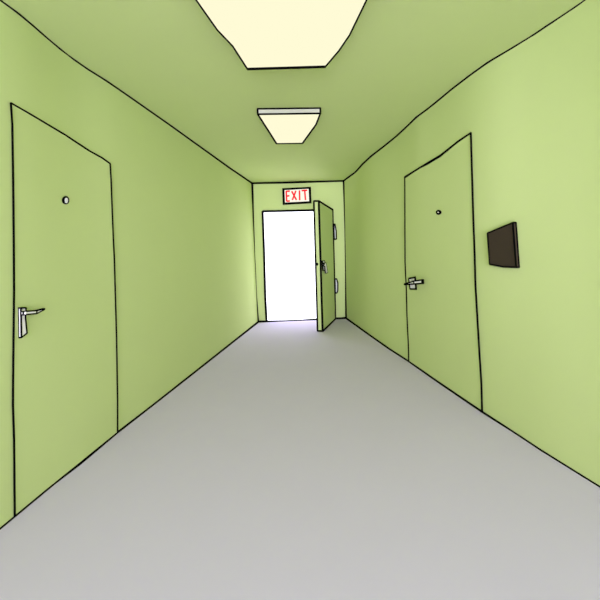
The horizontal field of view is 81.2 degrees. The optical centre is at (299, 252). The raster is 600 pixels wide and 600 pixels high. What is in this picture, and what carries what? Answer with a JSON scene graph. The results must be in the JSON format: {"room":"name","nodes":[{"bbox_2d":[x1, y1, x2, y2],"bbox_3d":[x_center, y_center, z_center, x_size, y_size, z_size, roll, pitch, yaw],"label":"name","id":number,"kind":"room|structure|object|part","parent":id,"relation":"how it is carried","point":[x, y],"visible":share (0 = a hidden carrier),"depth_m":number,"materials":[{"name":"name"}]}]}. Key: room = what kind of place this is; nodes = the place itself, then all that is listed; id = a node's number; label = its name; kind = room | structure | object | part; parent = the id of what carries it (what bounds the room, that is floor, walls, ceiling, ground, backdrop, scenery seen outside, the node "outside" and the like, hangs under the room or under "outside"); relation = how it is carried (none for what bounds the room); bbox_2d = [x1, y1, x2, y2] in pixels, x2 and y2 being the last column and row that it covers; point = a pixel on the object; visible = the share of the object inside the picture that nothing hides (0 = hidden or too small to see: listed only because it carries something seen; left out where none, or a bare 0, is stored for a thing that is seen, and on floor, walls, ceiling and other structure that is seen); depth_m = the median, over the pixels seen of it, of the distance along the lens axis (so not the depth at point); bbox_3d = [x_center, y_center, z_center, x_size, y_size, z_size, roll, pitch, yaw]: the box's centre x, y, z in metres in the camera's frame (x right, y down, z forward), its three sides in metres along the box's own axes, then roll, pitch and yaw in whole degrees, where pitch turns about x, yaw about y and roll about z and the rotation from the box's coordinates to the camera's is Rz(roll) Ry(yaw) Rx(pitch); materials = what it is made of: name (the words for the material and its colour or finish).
{"room":"apartment hallway","nodes":[
{"label":"apartment hallway","id":0,"kind":"room"},
{"bbox_2d":[0,1,257,526],"bbox_3d":[-1.545,0.021,2.040,0.186,2.666,9.370,-2,0,8],"label":"wall","id":1,"kind":"structure","parent":0,"point":[183,219],"depth_m":3.03,"materials":[{"name":"green paint"}]},
{"bbox_2d":[10,102,117,515],"bbox_3d":[-1.454,0.274,2.220,0.106,2.136,0.904,-2,0,4],"label":"door","id":2,"kind":"structure","parent":1,"relation":"in","point":[65,347],"depth_m":2.11,"materials":[{"name":"green paint"}]},
{"bbox_3d":[-1.470,0.370,1.853,0.026,0.163,0.043,-2,0,6],"label":"handle","id":3,"kind":"part","parent":2,"relation":"part of","materials":[{"name":"white metal"}]},
{"bbox_3d":[-1.445,0.320,1.884,0.040,0.033,0.145,-2,0,4],"label":"lever","id":4,"kind":"part","parent":2,"relation":"part of","materials":[{"name":"white metal"}]},
{"bbox_2d":[0,0,251,182],"bbox_3d":[-1.549,-1.312,2.045,0.073,0.046,9.367,-2,0,8],"label":"trim","id":5,"kind":"structure","parent":1,"relation":"attached to","point":[14,10],"depth_m":2.90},
{"bbox_2d":[0,321,258,529],"bbox_3d":[-1.421,1.351,2.044,0.050,0.050,9.371,-2,0,8],"label":"trim","id":6,"kind":"structure","parent":1,"relation":"attached to","point":[257,322],"depth_m":2.66,"materials":[{"name":"black"}]},
{"bbox_2d":[2,0,582,181],"bbox_3d":[0.080,-1.406,2.036,4.424,0.108,9.273,-2,0,0],"label":"ceiling","id":7,"kind":"structure","parent":0,"point":[399,57],"depth_m":2.56,"materials":[{"name":"green paint"}]},
{"bbox_2d":[195,0,366,69],"bbox_3d":[-0.089,-1.314,1.937,1.036,0.079,1.018,-2,0,0],"label":"ceiling light","id":8,"kind":"object","parent":7,"relation":"attached to","point":[264,34],"visible":1,"depth_m":2.01,"materials":[{"name":"beige plastic"}]},
{"bbox_2d":[257,107,320,143],"bbox_3d":[-0.102,-1.322,3.711,0.603,0.074,0.919,-2,0,0],"label":"ceiling light","id":9,"kind":"object","parent":7,"relation":"attached to","point":[284,125],"visible":1,"depth_m":3.49,"materials":[{"name":"beige plastic"}]},
{"bbox_2d":[253,182,344,320],"bbox_3d":[-0.004,-0.025,6.703,1.764,2.666,0.060,-2,0,0],"label":"wall","id":10,"kind":"structure","parent":0,"point":[266,196],"depth_m":6.67,"materials":[{"name":"green paint"}]},
{"bbox_2d":[251,183,258,320],"bbox_3d":[-0.863,0.002,6.671,0.091,2.690,0.052,-2,0,0],"label":"trim","id":11,"kind":"structure","parent":10,"relation":"attached to","point":[251,183],"depth_m":6.65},
{"bbox_2d":[261,209,312,321],"bbox_3d":[-0.021,0.247,6.669,1.365,2.139,0.044,-2,0,0],"label":"trim","id":12,"kind":"structure","parent":10,"relation":"attached to","point":[298,210],"depth_m":6.65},
{"bbox_2d":[282,187,310,204],"bbox_3d":[-0.059,-1.073,6.647,0.546,0.321,0.048,-2,0,0],"label":"exit sign","id":13,"kind":"object","parent":10,"relation":"attached to","point":[299,195],"visible":1,"depth_m":6.62,"materials":[{"name":"white plastic"}]},
{"bbox_3d":[-0.060,-1.074,6.646,0.461,0.246,0.035,-2,0,0],"label":"panel","id":14,"kind":"part","parent":13,"relation":"part of","materials":[{"name":"white plastic"}]},
{"bbox_2d":[258,317,345,321],"bbox_3d":[0.044,1.291,6.671,1.729,0.084,0.061,-2,0,0],"label":"trim","id":15,"kind":"structure","parent":10,"relation":"attached to","point":[336,317],"depth_m":6.65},
{"bbox_2d":[313,200,337,331],"bbox_3d":[0.483,0.216,6.171,0.190,2.150,1.103,-2,0,17],"label":"door","id":16,"kind":"structure","parent":10,"relation":"in","point":[325,231],"depth_m":5.91,"materials":[{"name":"green paint"}]},
{"bbox_2d":[343,181,346,317],"bbox_3d":[0.868,-0.056,6.671,0.094,2.664,0.061,-2,0,0],"label":"trim","id":17,"kind":"structure","parent":10,"relation":"attached to","point":[343,181],"depth_m":6.65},
{"bbox_2d":[0,319,599,599],"bbox_3d":[0.115,1.345,2.036,4.278,0.120,9.273,-2,0,0],"label":"floor","id":18,"kind":"structure","parent":0,"point":[299,462],"depth_m":1.84,"materials":[{"name":"grey concrete"}]},
{"bbox_2d":[344,0,599,484],"bbox_3d":[1.595,-0.075,2.029,0.230,2.655,9.406,-2,0,-9],"label":"wall","id":19,"kind":"structure","parent":0,"point":[531,113],"depth_m":2.28,"materials":[{"name":"green paint"}]},
{"bbox_2d":[404,132,482,410],"bbox_3d":[1.280,0.154,3.370,0.104,2.198,1.311,-2,0,-8],"label":"door","id":20,"kind":"structure","parent":19,"relation":"in","point":[443,339],"depth_m":3.19,"materials":[{"name":"green paint"}]},
{"bbox_3d":[1.233,0.337,3.826,0.030,0.158,0.191,-2,0,-6],"label":"handle","id":21,"kind":"part","parent":20,"relation":"part of","materials":[{"name":"white metal"}]},
{"bbox_2d":[343,0,584,180],"bbox_3d":[1.501,-1.394,2.032,0.162,0.046,9.402,-2,0,-9],"label":"trim","id":22,"kind":"structure","parent":19,"relation":"attached to","point":[483,65],"depth_m":2.92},
{"bbox_2d":[346,318,599,487],"bbox_3d":[1.546,1.242,2.039,0.072,0.048,9.390,-2,0,-8],"label":"trim","id":23,"kind":"structure","parent":19,"relation":"attached to","point":[353,323],"depth_m":2.84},
{"bbox_2d":[487,222,519,267],"bbox_3d":[1.431,-0.050,2.472,0.039,0.314,0.252,-2,0,-16],"label":"wall panel","id":24,"kind":"object","parent":19,"relation":"attached to","point":[502,242],"visible":1,"depth_m":2.44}
]}

